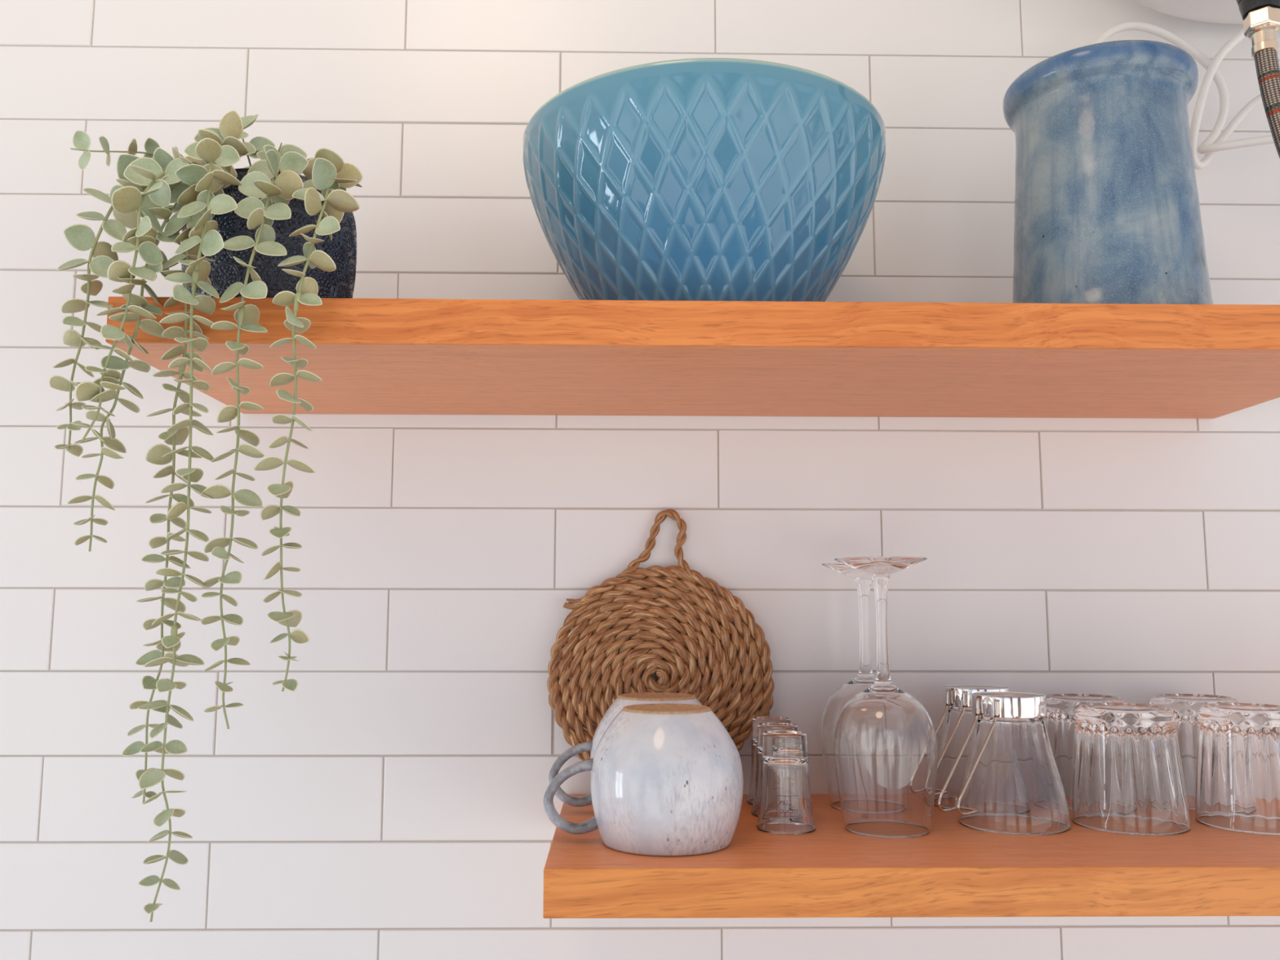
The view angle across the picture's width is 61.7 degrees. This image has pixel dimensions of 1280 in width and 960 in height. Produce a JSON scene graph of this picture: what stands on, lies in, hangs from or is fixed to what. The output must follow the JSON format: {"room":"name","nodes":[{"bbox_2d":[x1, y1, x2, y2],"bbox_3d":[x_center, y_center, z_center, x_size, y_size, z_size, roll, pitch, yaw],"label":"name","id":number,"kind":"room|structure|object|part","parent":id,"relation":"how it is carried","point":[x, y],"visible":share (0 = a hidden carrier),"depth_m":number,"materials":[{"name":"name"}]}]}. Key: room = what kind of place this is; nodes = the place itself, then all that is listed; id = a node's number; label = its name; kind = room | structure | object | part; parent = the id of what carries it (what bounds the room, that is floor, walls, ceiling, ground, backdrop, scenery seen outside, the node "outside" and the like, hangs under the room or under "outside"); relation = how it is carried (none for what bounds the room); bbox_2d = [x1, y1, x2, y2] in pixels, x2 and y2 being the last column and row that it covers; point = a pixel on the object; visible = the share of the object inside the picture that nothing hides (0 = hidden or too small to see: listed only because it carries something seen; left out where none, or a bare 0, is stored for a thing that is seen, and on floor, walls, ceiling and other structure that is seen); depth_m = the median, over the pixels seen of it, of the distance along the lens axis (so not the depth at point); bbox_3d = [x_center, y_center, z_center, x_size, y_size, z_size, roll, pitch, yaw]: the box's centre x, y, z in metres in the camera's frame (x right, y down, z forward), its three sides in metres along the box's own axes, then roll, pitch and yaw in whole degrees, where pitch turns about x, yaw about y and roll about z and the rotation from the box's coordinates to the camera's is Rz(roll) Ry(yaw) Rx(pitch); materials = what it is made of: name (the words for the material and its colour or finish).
{"room":"kitchen","nodes":[
{"label":"kitchen","id":0,"kind":"room"},
{"bbox_2d":[0,0,1279,959],"bbox_3d":[-0.482,0.277,1.000,5.300,2.550,0.101,0,-7,-1],"label":"wall","id":1,"kind":"structure","parent":0,"point":[388,805],"depth_m":0.99,"materials":[{"name":"white tile"}]},
{"bbox_2d":[105,296,1279,418],"bbox_3d":[0.089,-0.092,0.870,0.910,0.032,0.267,0,-7,-1],"label":"shelf","id":2,"kind":"object","parent":1,"relation":"attached to","point":[371,356],"visible":0.99,"depth_m":0.77,"materials":[{"name":"brown wood"}]},
{"bbox_2d":[48,110,362,922],"bbox_3d":[-0.310,-0.009,0.775,0.224,0.566,0.222,0,-7,-1],"label":"potted plant","id":3,"kind":"object","parent":2,"relation":"on","point":[264,228],"visible":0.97,"depth_m":0.71,"materials":[{"name":"green plant"}]},
{"bbox_3d":[-0.362,-0.120,0.762,0.017,0.210,0.076,-3,-8,24],"label":"trailing stem","id":4,"kind":"part","parent":3,"relation":"part of","materials":[{"name":"green plant"}]},
{"bbox_3d":[-0.385,-0.247,0.815,0.085,0.010,0.011,5,-9,-37],"label":"trailing stem","id":5,"kind":"part","parent":3,"relation":"part of","materials":[{"name":"green plant"}]},
{"bbox_3d":[-0.345,-0.129,0.750,0.028,0.224,0.101,0,-7,-1],"label":"trailing stem","id":6,"kind":"part","parent":3,"relation":"part of","materials":[{"name":"green plant"}]},
{"bbox_3d":[-0.334,-0.090,0.750,0.024,0.284,0.090,-2,-7,14],"label":"trailing stem","id":7,"kind":"part","parent":3,"relation":"part of","materials":[{"name":"green plant"}]},
{"bbox_3d":[-0.320,-0.016,0.749,0.013,0.457,0.096,2,-7,-14],"label":"trailing stem","id":8,"kind":"part","parent":3,"relation":"part of","materials":[{"name":"green plant"}]},
{"bbox_3d":[-0.302,0.010,0.737,0.011,0.533,0.117,1,-7,-11],"label":"trailing stem","id":9,"kind":"part","parent":3,"relation":"part of","materials":[{"name":"green plant"}]},
{"bbox_3d":[-0.307,-0.256,0.834,0.002,0.035,0.036,0,-7,4],"label":"crown stem","id":10,"kind":"part","parent":3,"relation":"part of","materials":[{"name":"green plant"}]},
{"bbox_3d":[-0.264,-0.039,0.745,0.013,0.403,0.114,1,-7,-6],"label":"trailing stem","id":11,"kind":"part","parent":3,"relation":"part of","materials":[{"name":"green plant"}]},
{"bbox_3d":[-0.228,-0.048,0.751,0.015,0.377,0.124,1,-7,-6],"label":"trailing stem","id":12,"kind":"part","parent":3,"relation":"part of","materials":[{"name":"green plant"}]},
{"bbox_2d":[181,168,356,297],"bbox_3d":[-0.290,-0.169,0.842,0.130,0.113,0.130,0,-7,-1],"label":"pot","id":13,"kind":"object","parent":2,"relation":"on","point":[225,271],"depth_m":0.79,"materials":[{"name":"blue ceramic"}]},
{"bbox_2d":[522,57,885,302],"bbox_3d":[0.051,-0.190,0.861,0.290,0.161,0.290,-7,-10,44],"label":"mixing bowl","id":14,"kind":"object","parent":2,"relation":"on","point":[695,179],"visible":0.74,"depth_m":0.76,"materials":[{"name":"teal ceramic"}]},
{"bbox_2d":[1002,40,1213,304],"bbox_3d":[0.379,-0.218,0.875,0.155,0.221,0.154,0,-7,-1],"label":"jar","id":15,"kind":"object","parent":2,"relation":"on","point":[1107,205],"visible":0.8,"depth_m":0.82,"materials":[{"name":"blue ceramic"}]},
{"bbox_2d":[542,794,1279,918],"bbox_3d":[0.389,0.281,0.826,0.907,0.031,0.277,0,-7,-1],"label":"shelf","id":16,"kind":"object","parent":1,"relation":"attached to","point":[953,869],"visible":0.8,"depth_m":0.69,"materials":[{"name":"brown wood"}]},
{"bbox_2d":[548,692,702,806],"bbox_3d":[0.005,0.224,0.878,0.130,0.094,0.109,-4,-8,31],"label":"mug","id":17,"kind":"object","parent":16,"relation":"on","point":[622,700],"visible":0.25,"depth_m":0.86,"materials":[{"name":"ceramic"}]},
{"bbox_3d":[-0.053,0.238,0.868,0.042,0.053,0.016,0,-7,-3],"label":"handle","id":18,"kind":"part","parent":17,"relation":"part of","materials":[{"name":"grey ceramic"}]},
{"bbox_2d":[543,703,743,856],"bbox_3d":[0.010,0.211,0.771,0.130,0.094,0.109,-4,-8,32],"label":"mug","id":19,"kind":"object","parent":16,"relation":"on","point":[667,780],"visible":1,"depth_m":0.72,"materials":[{"name":"ceramic"}]},
{"bbox_3d":[-0.048,0.225,0.762,0.042,0.053,0.016,0,-7,-1],"label":"handle","id":20,"kind":"part","parent":19,"relation":"part of","materials":[{"name":"grey ceramic"}]},
{"bbox_2d":[546,508,774,760],"bbox_3d":[0.019,0.148,0.957,0.202,0.248,0.031,0,-7,0],"label":"woven trivet","id":21,"kind":"object","parent":16,"relation":"on","point":[582,700],"visible":0.8,"depth_m":0.95,"materials":[{"name":"brown wicker"}]},
{"bbox_2d":[746,715,791,804],"bbox_3d":[0.114,0.241,0.920,0.045,0.071,0.045,-1,-7,7],"label":"shot glass","id":22,"kind":"object","parent":16,"relation":"on","point":[757,720],"visible":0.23,"depth_m":0.91,"materials":[{"name":"clear glass"}]},
{"bbox_2d":[751,722,798,817],"bbox_3d":[0.112,0.234,0.868,0.045,0.071,0.045,-6,-9,41],"label":"shot glass","id":23,"kind":"object","parent":16,"relation":"on","point":[762,727],"visible":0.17,"depth_m":0.86,"materials":[{"name":"clear glass"}]},
{"bbox_2d":[755,729,816,834],"bbox_3d":[0.110,0.227,0.812,0.045,0.071,0.045,0,-7,-1],"label":"shot glass","id":24,"kind":"object","parent":16,"relation":"on","point":[785,807],"visible":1,"depth_m":0.80,"materials":[{"name":"clear glass"}]},
{"bbox_2d":[821,562,875,809],"bbox_3d":[0.192,0.173,0.911,0.077,0.204,0.077,-2,-7,19],"label":"wine glass","id":25,"kind":"object","parent":16,"relation":"on","point":[865,678],"visible":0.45,"depth_m":0.90,"materials":[{"name":"clear glass"}]},
{"bbox_2d":[821,676,875,809],"bbox_3d":[0.192,0.221,0.905,0.077,0.108,0.077,0,-7,-1],"label":"bowl","id":26,"kind":"object","parent":25,"relation":"attached to","point":[839,697],"depth_m":0.89,"materials":[{"name":"clear glass"}]},
{"bbox_3d":[0.192,0.126,0.917,0.016,0.083,0.016,0,-7,-1],"label":"stem","id":27,"kind":"part","parent":25,"relation":"part of","materials":[{"name":"clear glass"}]},
{"bbox_2d":[833,555,937,838],"bbox_3d":[0.186,0.162,0.818,0.077,0.204,0.077,3,-7,-22],"label":"wine glass","id":28,"kind":"object","parent":16,"relation":"on","point":[886,749],"visible":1,"depth_m":0.79,"materials":[{"name":"clear glass"}]},
{"bbox_3d":[0.186,0.115,0.824,0.016,0.083,0.016,0,-7,-1],"label":"stem","id":29,"kind":"part","parent":28,"relation":"part of","materials":[{"name":"clear glass"}]},
{"bbox_2d":[833,684,937,838],"bbox_3d":[0.186,0.210,0.813,0.077,0.108,0.077,0,-7,-1],"label":"bowl","id":30,"kind":"object","parent":28,"relation":"attached to","point":[886,749],"depth_m":0.78,"materials":[{"name":"clear glass"}]},
{"bbox_2d":[933,684,1010,810],"bbox_3d":[0.281,0.225,0.900,0.083,0.099,0.117,-4,-8,28],"label":"glass cup","id":31,"kind":"object","parent":16,"relation":"on","point":[957,717],"visible":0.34,"depth_m":0.90,"materials":[{"name":"clear glass"}]},
{"bbox_3d":[0.247,0.216,0.884,0.054,0.081,0.020,5,-9,-37],"label":"wire handle","id":32,"kind":"part","parent":31,"relation":"part of","materials":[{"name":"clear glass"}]},
{"bbox_2d":[937,691,1071,835],"bbox_3d":[0.280,0.215,0.818,0.083,0.099,0.117,-4,-8,28],"label":"glass cup","id":33,"kind":"object","parent":16,"relation":"on","point":[1011,784],"visible":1,"depth_m":0.81,"materials":[{"name":"clear glass"}]},
{"bbox_3d":[0.246,0.206,0.801,0.054,0.081,0.020,5,-9,-37],"label":"wire handle","id":34,"kind":"part","parent":33,"relation":"part of","materials":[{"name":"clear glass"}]},
{"bbox_2d":[1044,693,1125,808],"bbox_3d":[0.385,0.233,0.926,0.084,0.090,0.084,1,-7,-7],"label":"tumbler","id":35,"kind":"object","parent":16,"relation":"on","point":[1061,708],"visible":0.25,"depth_m":0.90,"materials":[{"name":"clear glass"}]},
{"bbox_2d":[1071,702,1191,835],"bbox_3d":[0.379,0.221,0.833,0.084,0.090,0.084,0,-7,-1],"label":"tumbler","id":36,"kind":"object","parent":16,"relation":"on","point":[1128,775],"visible":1,"depth_m":0.80,"materials":[{"name":"clear glass"}]},
{"bbox_2d":[1149,693,1239,809],"bbox_3d":[0.483,0.233,0.928,0.084,0.090,0.084,2,-7,-18],"label":"tumbler","id":37,"kind":"object","parent":16,"relation":"on","point":[1185,708],"visible":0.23,"depth_m":0.90,"materials":[{"name":"clear glass"}]},
{"bbox_2d":[1195,702,1279,835],"bbox_3d":[0.477,0.222,0.834,0.084,0.090,0.084,2,-7,-12],"label":"tumbler","id":38,"kind":"object","parent":16,"relation":"on","point":[1237,788],"visible":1,"depth_m":0.81,"materials":[{"name":"clear glass"}]},
{"bbox_2d":[1133,0,1243,24],"bbox_3d":[0.585,-0.700,0.847,0.440,0.477,0.440,0,-7,-1],"label":"water heater","id":39,"kind":"object","parent":1,"relation":"attached to","point":[1219,11],"visible":0.76,"depth_m":1.00,"materials":[{"name":"white plastic"}]},
{"bbox_2d":[1091,21,1274,154],"bbox_3d":[0.582,-0.367,0.995,0.336,0.132,0.061,1,-7,-7],"label":"power cable","id":40,"kind":"object","parent":39,"relation":"attached to","point":[1207,146],"visible":0.89,"depth_m":0.99,"materials":[{"name":"white plastic"}]},
{"bbox_2d":[1189,27,1262,169],"bbox_3d":[0.625,-0.369,0.981,0.235,0.150,0.104,1,-7,-7],"label":"power cable","id":41,"kind":"object","parent":39,"relation":"attached to","point":[1238,37],"visible":0.71,"depth_m":0.98,"materials":[{"name":"white plastic"}]},
{"bbox_2d":[1235,0,1279,20],"bbox_3d":[0.441,-0.401,0.767,0.033,0.142,0.033,0,-7,-1],"label":"pipe fitting","id":42,"kind":"object","parent":39,"relation":"attached to","point":[1245,6],"visible":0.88,"depth_m":0.75,"materials":[{"name":"black plastic"}]},
{"bbox_2d":[1243,4,1279,158],"bbox_3d":[0.611,-0.234,0.842,0.143,0.172,0.392,-6,-9,43],"label":"hose","id":43,"kind":"object","parent":42,"relation":"attached to","point":[1261,25],"visible":1,"depth_m":0.75,"materials":[{"name":"silver metal"}]}
]}

